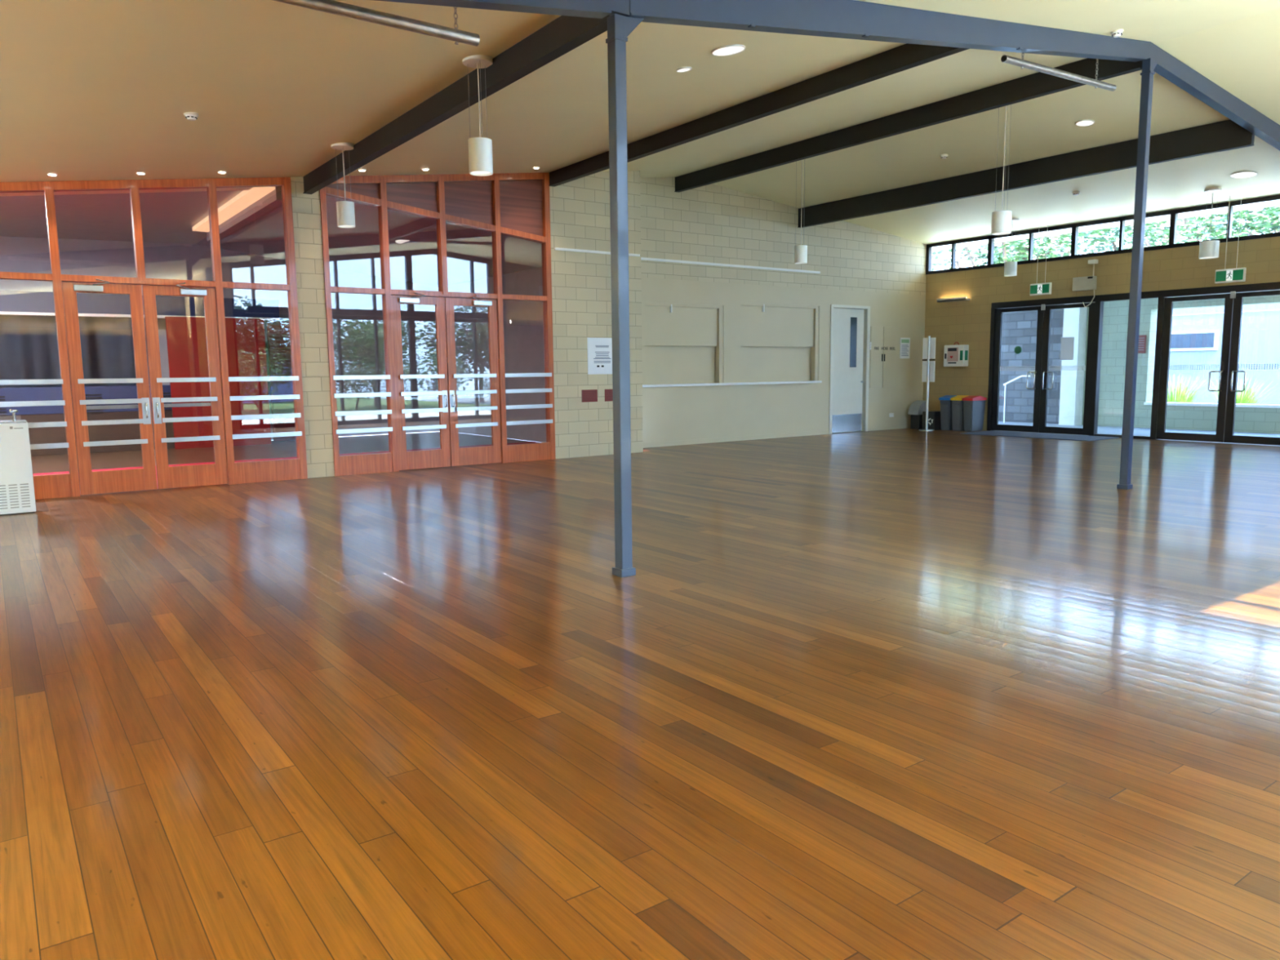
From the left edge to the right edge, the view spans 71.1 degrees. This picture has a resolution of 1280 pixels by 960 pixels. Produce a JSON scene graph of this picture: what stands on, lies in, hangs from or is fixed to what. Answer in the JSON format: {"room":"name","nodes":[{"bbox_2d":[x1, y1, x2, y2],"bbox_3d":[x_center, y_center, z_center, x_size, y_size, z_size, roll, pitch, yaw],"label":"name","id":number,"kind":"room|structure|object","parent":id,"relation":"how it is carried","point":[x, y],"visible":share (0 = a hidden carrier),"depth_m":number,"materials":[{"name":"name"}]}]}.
{"room":"community hall","nodes":[
{"label":"community hall","id":0,"kind":"room"},
{"bbox_2d":[0,190,542,286],"bbox_3d":[-8.122,-4.153,14.608,13.600,0.787,7.870,-6,9,-36],"label":"ceiling","id":1,"kind":"structure","parent":0,"point":[171,217],"depth_m":15.95,"materials":[{"name":"glass"}]},
{"bbox_2d":[192,186,282,241],"bbox_3d":[-6.545,-4.233,14.393,0.410,0.210,4.800,-6,9,-36],"label":"trough","id":2,"kind":"object","parent":1,"relation":"attached to","point":[247,206],"visible":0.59,"depth_m":13.71,"materials":[{"name":"grey paint"}]},
{"bbox_2d":[395,240,408,243],"bbox_3d":[-4.201,-4.369,16.346,0.500,0.070,0.500,-6,9,-36],"label":"hall ceiling light","id":3,"kind":"object","parent":1,"relation":"attached to","point":[397,241],"visible":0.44,"depth_m":16.19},
{"bbox_2d":[0,235,546,442],"bbox_3d":[-8.342,-2.477,15.144,14.000,4.300,7.100,-6,9,-36],"label":"wall","id":4,"kind":"structure","parent":0,"point":[357,324],"depth_m":19.44,"materials":[{"name":"glass"}]},
{"bbox_2d":[0,290,279,320],"bbox_3d":[-11.595,-3.213,16.222,9.680,0.430,0.140,-6,9,-36],"label":"stage pelmet","id":5,"kind":"object","parent":4,"relation":"attached to","point":[11,302],"visible":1,"depth_m":17.29,"materials":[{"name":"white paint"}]},
{"bbox_2d":[290,170,643,478],"bbox_3d":[-2.613,-2.690,14.266,5.794,4.809,1.020,-6,9,-36],"label":"wall","id":6,"kind":"structure","parent":0,"point":[580,208],"depth_m":14.73,"materials":[{"name":"brick"}]},
{"bbox_2d":[0,177,307,499],"bbox_3d":[-6.128,-1.889,11.181,3.616,4.052,0.160,-6,9,-36],"label":"window frame","id":7,"kind":"structure","parent":6,"relation":"in","point":[60,485],"depth_m":11.40,"materials":[{"name":"wood"}]},
{"bbox_2d":[62,278,157,494],"bbox_3d":[-6.466,-1.137,10.961,0.828,2.597,0.264,-6,9,-36],"label":"door","id":8,"kind":"structure","parent":7,"relation":"attached to","point":[144,478],"depth_m":10.99,"materials":[{"name":"wood"}]},
{"bbox_2d":[142,282,227,488],"bbox_3d":[-5.789,-1.205,11.450,0.824,2.597,0.264,-6,9,-36],"label":"door","id":9,"kind":"structure","parent":7,"relation":"attached to","point":[184,476],"depth_m":11.48,"materials":[{"name":"wood"}]},
{"bbox_2d":[319,172,555,476],"bbox_3d":[-2.905,-2.469,13.479,3.610,4.571,0.160,-6,9,-36],"label":"window frame","id":10,"kind":"structure","parent":6,"relation":"in","point":[515,205],"depth_m":13.37,"materials":[{"name":"brown wood"}]},
{"bbox_2d":[391,292,450,470],"bbox_3d":[-3.232,-1.461,13.297,0.826,2.597,0.264,-6,9,-36],"label":"door","id":11,"kind":"structure","parent":10,"relation":"attached to","point":[436,458],"depth_m":13.35,"materials":[{"name":"wood"}]},
{"bbox_2d":[444,294,501,466],"bbox_3d":[-2.544,-1.530,13.795,0.854,2.597,0.264,-6,9,-36],"label":"door","id":12,"kind":"structure","parent":10,"relation":"attached to","point":[460,456],"depth_m":13.83,"materials":[{"name":"wood"}]},
{"bbox_2d":[582,389,597,402],"bbox_3d":[-0.844,-1.415,15.063,0.310,0.205,0.019,-6,9,-36],"label":"air vent","id":13,"kind":"object","parent":6,"relation":"in","point":[588,395],"visible":1,"depth_m":15.06,"materials":[{"name":"metal"}]},
{"bbox_2d":[554,247,639,257],"bbox_3d":[-0.689,-3.787,14.898,1.690,0.040,0.029,-6,9,-36],"label":"rail","id":14,"kind":"object","parent":6,"relation":"attached to","point":[555,248],"visible":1,"depth_m":14.76,"materials":[{"name":"metal"}]},
{"bbox_2d":[586,337,612,374],"bbox_3d":[-0.648,-2.093,15.136,0.560,0.610,0.008,-6,9,-36],"label":"notice","id":15,"kind":"object","parent":6,"relation":"attached to","point":[599,349],"visible":0.97,"depth_m":15.11,"materials":[{"name":"white paper"}]},
{"bbox_2d":[604,389,613,401],"bbox_3d":[-0.472,-1.452,15.332,0.310,0.205,0.019,-6,9,-36],"label":"air vent","id":16,"kind":"object","parent":6,"relation":"in","point":[608,393],"visible":0.6,"depth_m":15.28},
{"bbox_2d":[0,427,1279,959],"bbox_3d":[0.956,0.240,10.446,22.700,0.150,25.600,-6,9,-36],"label":"floor","id":17,"kind":"structure","parent":0,"point":[899,694],"depth_m":3.87,"materials":[{"name":"wood"}]},
{"bbox_2d":[0,408,35,515],"bbox_3d":[-6.762,-0.199,9.540,0.462,1.113,0.360,-6,9,-36],"label":"water cooler","id":18,"kind":"object","parent":17,"relation":"on","point":[17,495],"visible":1,"depth_m":9.46,"materials":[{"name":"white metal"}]},
{"bbox_2d":[8,408,17,421],"bbox_3d":[-6.609,-0.685,9.461,0.074,0.133,0.065,-6,9,-36],"label":"tap","id":19,"kind":"object","parent":18,"relation":"on","point":[13,411],"depth_m":9.45,"materials":[{"name":"silver metal"}]},
{"bbox_2d":[0,419,26,423],"bbox_3d":[-6.767,-0.613,9.490,0.442,0.023,0.338,-6,9,-36],"label":"basin","id":20,"kind":"object","parent":18,"relation":"in","point":[14,421],"depth_m":9.45,"materials":[{"name":"silver metal"}]},
{"bbox_2d":[0,384,174,456],"bbox_3d":[-12.335,-1.003,16.011,7.880,1.250,0.855,-6,9,-36],"label":"railing","id":21,"kind":"object","parent":17,"relation":"on","point":[37,414],"visible":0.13,"depth_m":16.91,"materials":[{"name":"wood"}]},
{"bbox_2d":[0,395,6,416],"bbox_3d":[-11.655,-1.308,15.952,0.600,0.355,0.015,-6,9,-36],"label":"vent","id":22,"kind":"object","parent":21,"relation":"attached to","point":[2,398],"depth_m":16.11,"materials":[{"name":"plastic"}]},
{"bbox_2d":[0,315,149,386],"bbox_3d":[-12.664,-2.298,15.798,7.150,1.360,0.201,-6,9,-36],"label":"stage curtain","id":23,"kind":"object","parent":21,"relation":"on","point":[28,344],"visible":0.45,"depth_m":17.01,"materials":[{"name":"fabric"}]},
{"bbox_2d":[84,394,102,413],"bbox_3d":[-10.443,-1.429,16.828,0.600,0.355,0.015,-6,9,-36],"label":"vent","id":24,"kind":"object","parent":21,"relation":"attached to","point":[88,397],"depth_m":16.93,"materials":[{"name":"plastic"}]},
{"bbox_2d":[163,392,172,410],"bbox_3d":[-9.231,-1.550,17.703,0.600,0.355,0.015,-6,9,-36],"label":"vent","id":25,"kind":"object","parent":21,"relation":"attached to","point":[165,394],"depth_m":17.65,"materials":[{"name":"plastic"}]},
{"bbox_2d":[164,316,271,448],"bbox_3d":[-8.426,-1.955,17.989,1.800,2.570,0.070,-6,9,-36],"label":"curtain","id":26,"kind":"object","parent":17,"relation":"on","point":[186,340],"visible":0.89,"depth_m":17.91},
{"bbox_2d":[266,320,296,440],"bbox_3d":[-7.584,-2.155,19.537,0.900,2.570,0.100,-6,9,-36],"label":"screen","id":27,"kind":"object","parent":17,"relation":"on","point":[278,339],"visible":0.53,"depth_m":19.34,"materials":[{"name":"glass"}]},
{"bbox_2d":[605,13,644,577],"bbox_3d":[-0.074,-1.212,6.194,0.277,3.793,0.124,-6,9,-36],"label":"steel post","id":28,"kind":"object","parent":17,"relation":"on","point":[620,27],"visible":1,"depth_m":6.10,"materials":[{"name":"metal"}]},
{"bbox_2d":[907,400,925,429],"bbox_3d":[6.483,-1.524,20.952,0.340,0.660,0.280,-6,9,-36],"label":"trash can","id":29,"kind":"object","parent":17,"relation":"on","point":[916,409],"visible":0.81,"depth_m":20.88,"materials":[{"name":"grey plastic"}]},
{"bbox_2d":[907,400,925,414],"bbox_3d":[6.481,-1.692,20.931,0.340,0.320,0.280,-6,9,-36],"label":"hood","id":30,"kind":"object","parent":29,"relation":"attached to","point":[917,406],"depth_m":20.85,"materials":[{"name":"grey plastic"}]},
{"bbox_2d":[919,336,935,431],"bbox_3d":[6.523,-2.186,20.307,0.340,2.130,0.340,-6,9,-36],"label":"stand","id":31,"kind":"object","parent":17,"relation":"on","point":[928,363],"visible":1,"depth_m":20.27,"materials":[{"name":"metal"}]},
{"bbox_2d":[922,410,941,430],"bbox_3d":[6.792,-1.379,20.728,0.404,0.420,0.330,-6,9,-36],"label":"recycling bin","id":32,"kind":"object","parent":17,"relation":"on","point":[934,416],"visible":0.75,"depth_m":20.57,"materials":[{"name":"black plastic"}]},
{"bbox_2d":[938,395,957,430],"bbox_3d":[7.121,-1.546,20.540,0.570,0.790,0.290,-6,9,-36],"label":"bin","id":33,"kind":"object","parent":17,"relation":"on","point":[945,402],"visible":0.62,"depth_m":20.39,"materials":[{"name":"grey plastic"}]},
{"bbox_2d":[950,395,967,431],"bbox_3d":[7.300,-1.518,20.297,0.570,0.790,0.295,-6,9,-36],"label":"bin","id":34,"kind":"object","parent":17,"relation":"on","point":[957,416],"visible":0.62,"depth_m":20.15,"materials":[{"name":"grey plastic"}]},
{"bbox_2d":[962,395,986,431],"bbox_3d":[7.470,-1.491,20.064,0.570,0.790,0.265,-6,9,-36],"label":"bin","id":35,"kind":"object","parent":17,"relation":"on","point":[974,406],"visible":1,"depth_m":19.95,"materials":[{"name":"grey plastic"}]},
{"bbox_2d":[960,430,1118,440],"bbox_3d":[8.203,-0.923,18.559,1.170,0.014,2.800,-6,9,-36],"label":"door mat","id":36,"kind":"object","parent":17,"relation":"on","point":[1006,433],"visible":1,"depth_m":18.38,"materials":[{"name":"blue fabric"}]},
{"bbox_2d":[1116,57,1159,489],"bbox_3d":[5.719,-2.296,10.262,0.277,4.823,0.124,-6,9,-36],"label":"steel post","id":37,"kind":"object","parent":17,"relation":"on","point":[1148,65],"visible":1,"depth_m":10.18,"materials":[{"name":"metal"}]},
{"bbox_2d":[374,0,1279,151],"bbox_3d":[2.409,-3.352,7.766,22.300,2.379,0.121,-6,9,-36],"label":"ceiling beam","id":38,"kind":"structure","parent":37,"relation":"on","point":[841,19],"depth_m":7.41,"materials":[{"name":"metal"}]},
{"bbox_2d":[0,0,1279,250],"bbox_3d":[3.178,-3.576,7.184,23.700,2.228,19.050,-6,9,-36],"label":"ceiling","id":39,"kind":"structure","parent":0,"point":[91,90],"depth_m":9.47,"materials":[{"name":"beige paint"}]},
{"bbox_2d":[183,111,198,120],"bbox_3d":[-4.110,-3.330,8.211,0.120,0.059,0.120,-6,9,-36],"label":"smoke detector","id":40,"kind":"object","parent":39,"relation":"attached to","point":[191,116],"visible":1,"depth_m":8.18,"materials":[{"name":"white plastic"}]},
{"bbox_2d":[331,142,355,227],"bbox_3d":[-3.426,-3.412,10.386,0.250,0.931,0.250,-6,9,-36],"label":"pendant lamp","id":41,"kind":"object","parent":39,"relation":"hanging from","point":[345,212],"visible":1,"depth_m":10.34,"materials":[{"name":"metal"}]},
{"bbox_2d":[272,0,479,46],"bbox_3d":[-1.934,-2.898,5.099,2.195,0.428,0.072,-6,9,-36],"label":"pipe","id":42,"kind":"object","parent":39,"relation":"hanging from","point":[331,6],"visible":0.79,"depth_m":5.40,"materials":[{"name":"metal"}]},
{"bbox_2d":[302,14,609,194],"bbox_3d":[-2.275,-3.622,9.063,0.110,0.221,7.520,-6,9,-36],"label":"ceiling beam","id":43,"kind":"structure","parent":39,"relation":"attached to","point":[565,33],"depth_m":7.99,"materials":[{"name":"grey paint"}]},
{"bbox_2d":[462,54,493,176],"bbox_3d":[-1.365,-3.090,7.612,0.250,0.943,0.250,-6,9,-36],"label":"pendant lamp","id":44,"kind":"object","parent":39,"relation":"hanging from","point":[480,148],"visible":1,"depth_m":7.57,"materials":[{"name":"metal"}]},
{"bbox_2d":[472,171,490,173],"bbox_3d":[-1.360,-2.646,7.667,0.186,0.008,0.186,-6,9,-36],"label":"diffuser","id":45,"kind":"object","parent":44,"relation":"attached to","point":[473,172],"depth_m":7.72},
{"bbox_2d":[675,66,691,72],"bbox_3d":[0.427,-3.989,8.699,0.152,0.043,0.150,-6,9,-36],"label":"ceiling light","id":46,"kind":"object","parent":39,"relation":"attached to","point":[682,69],"visible":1,"depth_m":8.69,"materials":[{"name":"white paint"}]},
{"bbox_2d":[678,68,689,71],"bbox_3d":[0.427,-3.991,8.699,0.127,0.033,0.126,-6,9,-36],"label":"diffuser","id":47,"kind":"object","parent":46,"relation":"attached to","point":[679,69],"depth_m":8.72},
{"bbox_2d":[711,44,745,56],"bbox_3d":[0.808,-3.931,8.188,0.310,0.064,0.310,-6,9,-36],"label":"ceiling light","id":48,"kind":"object","parent":39,"relation":"attached to","point":[728,50],"visible":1,"depth_m":8.18,"materials":[{"name":"white paint"}]},
{"bbox_2d":[713,46,743,55],"bbox_3d":[0.808,-3.933,8.188,0.286,0.054,0.286,-6,9,-36],"label":"diffuser","id":49,"kind":"object","parent":48,"relation":"attached to","point":[722,51],"depth_m":8.20,"materials":[{"name":"plastic"}]},
{"bbox_2d":[548,43,969,186],"bbox_3d":[0.808,-4.430,11.233,0.105,0.210,7.520,-6,9,-36],"label":"ceiling beam","id":50,"kind":"structure","parent":39,"relation":"attached to","point":[905,56],"depth_m":10.19,"materials":[{"name":"grey paint"}]},
{"bbox_2d":[794,160,807,263],"bbox_3d":[2.599,-4.453,14.426,0.250,1.886,0.250,-6,9,-36],"label":"pendant lamp","id":51,"kind":"object","parent":39,"relation":"hanging from","point":[801,251],"visible":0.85,"depth_m":14.44,"materials":[{"name":"metal"}]},
{"bbox_2d":[674,57,1142,192],"bbox_3d":[3.128,-5.091,13.284,0.105,0.265,8.310,-6,9,-36],"label":"ceiling beam","id":52,"kind":"structure","parent":39,"relation":"attached to","point":[1038,84],"depth_m":12.30,"materials":[{"name":"grey paint"}]},
{"bbox_2d":[940,154,947,159],"bbox_3d":[4.909,-5.218,14.464,0.120,0.059,0.120,-6,9,-36],"label":"smoke detector","id":53,"kind":"object","parent":39,"relation":"attached to","point":[943,156],"visible":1,"depth_m":14.43,"materials":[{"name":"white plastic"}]},
{"bbox_2d":[991,104,1012,235],"bbox_3d":[4.684,-4.126,11.534,0.250,1.867,0.250,-6,9,-36],"label":"pendant lamp","id":54,"kind":"object","parent":39,"relation":"hanging from","point":[1001,220],"visible":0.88,"depth_m":11.54,"materials":[{"name":"metal"}]},
{"bbox_2d":[1004,217,1018,276],"bbox_3d":[7.569,-4.741,18.265,0.250,1.139,0.250,-6,9,-36],"label":"pendant lamp","id":55,"kind":"object","parent":39,"relation":"hanging from","point":[1011,267],"visible":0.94,"depth_m":18.22,"materials":[{"name":"metal"}]},
{"bbox_2d":[797,119,1254,227],"bbox_3d":[5.733,-5.035,15.236,0.105,0.384,8.255,-6,9,-36],"label":"ceiling beam","id":56,"kind":"structure","parent":39,"relation":"attached to","point":[1227,135],"depth_m":14.28,"materials":[{"name":"grey paint"}]},
{"bbox_2d":[1029,222,1051,295],"bbox_3d":[8.252,-4.540,18.403,0.068,1.450,0.440,-6,9,-36],"label":"exit sign","id":57,"kind":"object","parent":39,"relation":"hanging from","point":[1045,288],"visible":1,"depth_m":18.43,"materials":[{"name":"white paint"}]},
{"bbox_2d":[1000,53,1116,91],"bbox_3d":[4.470,-4.468,9.469,2.162,0.500,0.068,-6,9,-36],"label":"pipe","id":58,"kind":"object","parent":39,"relation":"hanging from","point":[1022,63],"visible":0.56,"depth_m":9.40,"materials":[{"name":"metal"}]},
{"bbox_2d":[1075,120,1094,126],"bbox_3d":[6.263,-5.029,12.614,0.241,0.048,0.240,-6,9,-36],"label":"ceiling disc","id":59,"kind":"object","parent":39,"relation":"attached to","point":[1082,122],"visible":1,"depth_m":12.61,"materials":[{"name":"white paint"}]},
{"bbox_2d":[1076,120,1093,125],"bbox_3d":[6.263,-5.030,12.614,0.217,0.038,0.216,-6,9,-36],"label":"diffuser","id":60,"kind":"object","parent":59,"relation":"attached to","point":[1079,122],"depth_m":12.61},
{"bbox_2d":[1110,29,1124,37],"bbox_3d":[4.924,-4.608,9.250,0.120,0.059,0.120,-6,9,-36],"label":"smoke detector","id":61,"kind":"object","parent":39,"relation":"attached to","point":[1115,33],"visible":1,"depth_m":9.22,"materials":[{"name":"white plastic"}]},
{"bbox_2d":[1198,187,1222,258],"bbox_3d":[9.780,-4.395,15.356,0.290,1.153,0.290,-6,9,-36],"label":"pendant lamp","id":62,"kind":"object","parent":39,"relation":"hanging from","point":[1207,249],"visible":1,"depth_m":15.29,"materials":[{"name":"metal"}]},
{"bbox_2d":[1214,195,1246,283],"bbox_3d":[10.314,-4.197,15.596,0.068,1.490,0.460,-6,9,-36],"label":"exit sign","id":63,"kind":"object","parent":39,"relation":"hanging from","point":[1237,274],"visible":1,"depth_m":15.63,"materials":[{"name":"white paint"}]},
{"bbox_2d":[1230,171,1257,178],"bbox_3d":[9.689,-4.903,14.383,0.361,0.060,0.360,-6,9,-36],"label":"ceiling disc","id":64,"kind":"object","parent":39,"relation":"attached to","point":[1239,175],"visible":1,"depth_m":14.38,"materials":[{"name":"white paint"}]},
{"bbox_2d":[640,177,932,443],"bbox_3d":[3.185,-3.425,18.855,9.090,5.020,0.250,-6,9,-36],"label":"wall","id":65,"kind":"structure","parent":0,"point":[678,413],"depth_m":18.15,"materials":[{"name":"brick"}]},
{"bbox_2d":[644,302,723,384],"bbox_3d":[0.822,-2.601,17.159,1.920,1.510,0.160,-6,9,-36],"label":"serving hatch","id":66,"kind":"object","parent":65,"relation":"attached to","point":[681,340],"visible":0.84,"depth_m":17.17,"materials":[{"name":"beige paint"}]},
{"bbox_2d":[640,257,820,273],"bbox_3d":[1.799,-4.202,17.573,5.000,0.045,0.029,-6,9,-36],"label":"rail","id":67,"kind":"object","parent":65,"relation":"attached to","point":[642,258],"visible":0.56,"depth_m":17.49,"materials":[{"name":"metal"}]},
{"bbox_2d":[642,380,822,387],"bbox_3d":[1.859,-1.917,17.874,4.980,0.045,0.140,-6,9,-36],"label":"sill","id":68,"kind":"structure","parent":65,"relation":"attached to","point":[815,381],"depth_m":17.71,"materials":[{"name":"white paint"}]},
{"bbox_2d":[643,430,829,448],"bbox_3d":[2.013,-0.839,18.128,5.350,0.090,0.012,-6,9,-36],"label":"baseboard","id":69,"kind":"structure","parent":65,"relation":"attached to","point":[820,432],"depth_m":18.01,"materials":[{"name":"beige paint"}]},
{"bbox_2d":[740,302,818,382],"bbox_3d":[2.882,-2.847,18.643,2.260,1.590,0.160,-6,9,-36],"label":"serving hatch","id":70,"kind":"object","parent":65,"relation":"attached to","point":[780,342],"visible":0.93,"depth_m":18.66,"materials":[{"name":"beige paint"}]},
{"bbox_2d":[828,304,870,434],"bbox_3d":[4.599,-2.458,19.952,1.280,2.800,0.232,-6,9,-36],"label":"door","id":71,"kind":"structure","parent":65,"relation":"in","point":[850,325],"depth_m":19.92,"materials":[{"name":"grey paint"}]},
{"bbox_2d":[869,326,896,387],"bbox_3d":[5.563,-2.808,20.496,0.870,1.380,0.029,-6,9,-36],"label":"upper cabinet","id":72,"kind":"object","parent":65,"relation":"attached to","point":[882,351],"visible":1,"depth_m":20.49,"materials":[{"name":"beige paint"}]},
{"bbox_2d":[899,337,910,358],"bbox_3d":[6.191,-3.080,20.935,0.360,0.480,0.014,-6,9,-36],"label":"framed notice","id":73,"kind":"object","parent":65,"relation":"attached to","point":[904,344],"visible":1,"depth_m":20.93,"materials":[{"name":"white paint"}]},
{"bbox_2d":[922,236,1279,430],"bbox_3d":[10.722,-2.469,16.212,0.250,3.600,13.550,-6,9,-36],"label":"wall","id":74,"kind":"structure","parent":0,"point":[965,322],"depth_m":19.12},
{"bbox_2d":[936,296,969,302],"bbox_3d":[7.177,-4.134,20.545,0.149,0.075,0.770,-6,9,-36],"label":"wall light","id":75,"kind":"object","parent":74,"relation":"attached to","point":[956,299],"visible":1,"depth_m":20.48,"materials":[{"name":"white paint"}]},
{"bbox_2d":[943,342,968,366],"bbox_3d":[7.255,-2.885,20.561,0.207,0.560,0.526,-6,9,-36],"label":"control panel","id":76,"kind":"object","parent":74,"relation":"attached to","point":[954,355],"visible":1,"depth_m":20.45,"materials":[{"name":"white paint"}]},
{"bbox_2d":[1072,263,1097,307],"bbox_3d":[8.979,-3.911,18.112,0.114,0.853,0.440,-6,9,-36],"label":"control box","id":77,"kind":"object","parent":74,"relation":"attached to","point":[1089,282],"visible":1,"depth_m":18.04,"materials":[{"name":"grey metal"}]},
{"bbox_2d":[1088,259,1097,264],"bbox_3d":[9.063,-4.364,17.928,0.119,0.080,0.150,-6,9,-36],"label":"sensor","id":78,"kind":"object","parent":74,"relation":"attached to","point":[1090,261],"visible":1,"depth_m":17.89,"materials":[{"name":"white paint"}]},
{"bbox_2d":[925,195,1279,274],"bbox_3d":[10.688,-4.609,15.817,0.120,0.745,13.350,-6,9,-36],"label":"window","id":79,"kind":"structure","parent":74,"relation":"in","point":[1173,213],"depth_m":17.86,"materials":[{"name":"black metal"}]},
{"bbox_2d":[986,281,1279,439],"bbox_3d":[9.707,-2.231,17.522,0.140,2.830,6.305,-6,9,-36],"label":"door frame","id":80,"kind":"structure","parent":74,"relation":"in","point":[1099,300],"depth_m":17.98,"materials":[{"name":"black metal"}]},
{"bbox_2d":[991,306,1044,432],"bbox_3d":[8.186,-2.393,19.502,0.149,2.678,1.113,-6,9,-36],"label":"door","id":81,"kind":"structure","parent":80,"relation":"attached to","point":[998,320],"depth_m":19.50,"materials":[{"name":"black metal"}]},
{"bbox_2d":[1014,346,1022,354],"bbox_3d":[8.213,-2.822,19.469,0.003,0.170,0.170,-6,9,-36],"label":"round sticker","id":82,"kind":"object","parent":81,"relation":"attached to","point":[1018,349],"visible":1,"depth_m":19.47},
{"bbox_2d":[1039,302,1094,435],"bbox_3d":[8.840,-2.291,18.611,0.149,2.678,1.083,-6,9,-36],"label":"door","id":83,"kind":"structure","parent":80,"relation":"attached to","point":[1043,428],"depth_m":18.74,"materials":[{"name":"black metal"}]},
{"bbox_2d":[1060,337,1074,359],"bbox_3d":[8.861,-2.725,18.585,0.003,0.470,0.280,-6,9,-36],"label":"notice","id":84,"kind":"object","parent":83,"relation":"attached to","point":[1067,348],"visible":1,"depth_m":18.58,"materials":[{"name":"white"}]},
{"bbox_2d":[1156,293,1233,442],"bbox_3d":[10.277,-2.066,16.654,0.149,2.678,1.158,-6,9,-36],"label":"door","id":85,"kind":"structure","parent":80,"relation":"attached to","point":[1219,437],"depth_m":16.62,"materials":[{"name":"glass"}]},
{"bbox_2d":[1230,291,1235,298],"bbox_3d":[10.602,-3.310,16.021,0.030,0.120,0.080,-6,9,-36],"label":"door latch plate","id":86,"kind":"object","parent":80,"relation":"attached to","point":[1233,294],"visible":1,"depth_m":16.01,"materials":[{"name":"metal"}]},
{"bbox_2d":[1223,289,1279,445],"bbox_3d":[11.035,-1.947,15.620,0.149,2.678,1.393,-6,9,-36],"label":"door","id":87,"kind":"structure","parent":80,"relation":"attached to","point":[1233,369],"depth_m":16.07,"materials":[{"name":"black metal"}]},
{"label":"outside","id":88,"kind":"structure","parent":0,"visible":0},
{"bbox_2d":[993,421,1279,446],"bbox_3d":[30.135,-1.829,25.021,41.800,0.248,55.000,-6,9,-36],"label":"paving","id":89,"kind":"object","parent":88,"point":[1100,429],"visible":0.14,"depth_m":19.84,"materials":[{"name":"concrete"}]},
{"bbox_2d":[931,247,969,271],"bbox_3d":[10.445,-7.969,40.137,7.526,8.888,7.258,-6,9,-39],"label":"tree","id":90,"kind":"object","parent":89,"relation":"on","point":[939,252],"visible":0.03,"depth_m":39.48,"materials":[{"name":"plant"}]},
{"bbox_2d":[1003,375,1030,422],"bbox_3d":[9.807,-2.063,22.974,0.044,1.242,1.109,-6,9,-36],"label":"handrail","id":91,"kind":"object","parent":89,"relation":"on","point":[1011,380],"visible":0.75,"depth_m":23.32,"materials":[{"name":"metal"}]},
{"bbox_2d":[946,231,1092,268],"bbox_3d":[17.261,-7.962,41.268,7.863,8.465,7.942,-3,7,-20],"label":"tree","id":92,"kind":"object","parent":89,"relation":"on","point":[980,256],"visible":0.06,"depth_m":41.20,"materials":[{"name":"green plant"}]},
{"bbox_2d":[948,227,1115,266],"bbox_3d":[13.883,-7.401,34.301,7.094,9.150,7.685,-1,7,-5],"label":"tree","id":93,"kind":"object","parent":89,"relation":"on","point":[1021,249],"visible":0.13,"depth_m":33.17,"materials":[{"name":"green plant"}]},
{"bbox_2d":[1058,302,1087,425],"bbox_3d":[10.832,-2.916,22.252,0.650,3.090,0.400,-6,9,-36],"label":"pillar","id":94,"kind":"structure","parent":89,"relation":"on","point":[1072,382],"depth_m":22.05,"materials":[{"name":"white paint"}]},
{"bbox_2d":[998,289,1279,433],"bbox_3d":[12.299,-2.723,20.548,0.300,3.090,13.000,-6,9,-36],"label":"wall","id":95,"kind":"structure","parent":89,"relation":"on","point":[1115,318],"depth_m":21.55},
{"bbox_2d":[1126,334,1146,353],"bbox_3d":[11.666,-3.188,21.070,0.035,0.420,0.430,-6,9,-36],"label":"wall plaque","id":96,"kind":"object","parent":95,"relation":"attached to","point":[1142,339],"visible":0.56,"depth_m":20.95,"materials":[{"name":"grey plastic"}]},
{"bbox_2d":[1143,401,1279,408],"bbox_3d":[14.053,-1.482,18.291,0.360,0.060,7.080,-6,9,-36],"label":"sill","id":97,"kind":"structure","parent":95,"relation":"attached to","point":[1237,405],"depth_m":19.86,"materials":[{"name":"white paint"}]},
{"bbox_2d":[1050,210,1279,257],"bbox_3d":[20.507,-7.606,36.273,7.258,8.888,7.526,0,7,8],"label":"tree","id":98,"kind":"object","parent":89,"relation":"on","point":[1116,230],"visible":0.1,"depth_m":35.29,"materials":[{"name":"plant"}]},
{"bbox_2d":[1152,373,1217,402],"bbox_3d":[13.390,-2.055,22.490,1.932,1.265,1.908,0,7,6],"label":"clump","id":99,"kind":"object","parent":89,"relation":"on","point":[1180,395],"visible":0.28,"depth_m":22.12,"materials":[{"name":"plant"}]},
{"bbox_2d":[1123,205,1279,249],"bbox_3d":[19.761,-6.625,29.999,6.605,8.519,7.155,3,8,26],"label":"tree","id":100,"kind":"object","parent":89,"relation":"on","point":[1163,233],"visible":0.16,"depth_m":30.05,"materials":[{"name":"green plant"}]},
{"bbox_2d":[1151,302,1279,404],"bbox_3d":[17.405,-3.383,24.220,3.055,3.390,15.000,-6,9,-36],"label":"building","id":101,"kind":"structure","parent":89,"relation":"on","point":[1197,333],"depth_m":24.15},
{"bbox_2d":[1204,377,1277,404],"bbox_3d":[14.478,-1.919,21.714,1.977,1.161,1.783,-6,9,-36],"label":"clump","id":102,"kind":"object","parent":89,"relation":"on","point":[1246,398],"visible":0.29,"depth_m":21.44,"materials":[{"name":"plant"}]},
{"bbox_2d":[1201,206,1279,239],"bbox_3d":[24.720,-7.228,32.108,8.445,9.092,8.530,6,9,41],"label":"tree","id":103,"kind":"object","parent":89,"relation":"on","point":[1251,211],"visible":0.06,"depth_m":31.94,"materials":[{"name":"green plant"}]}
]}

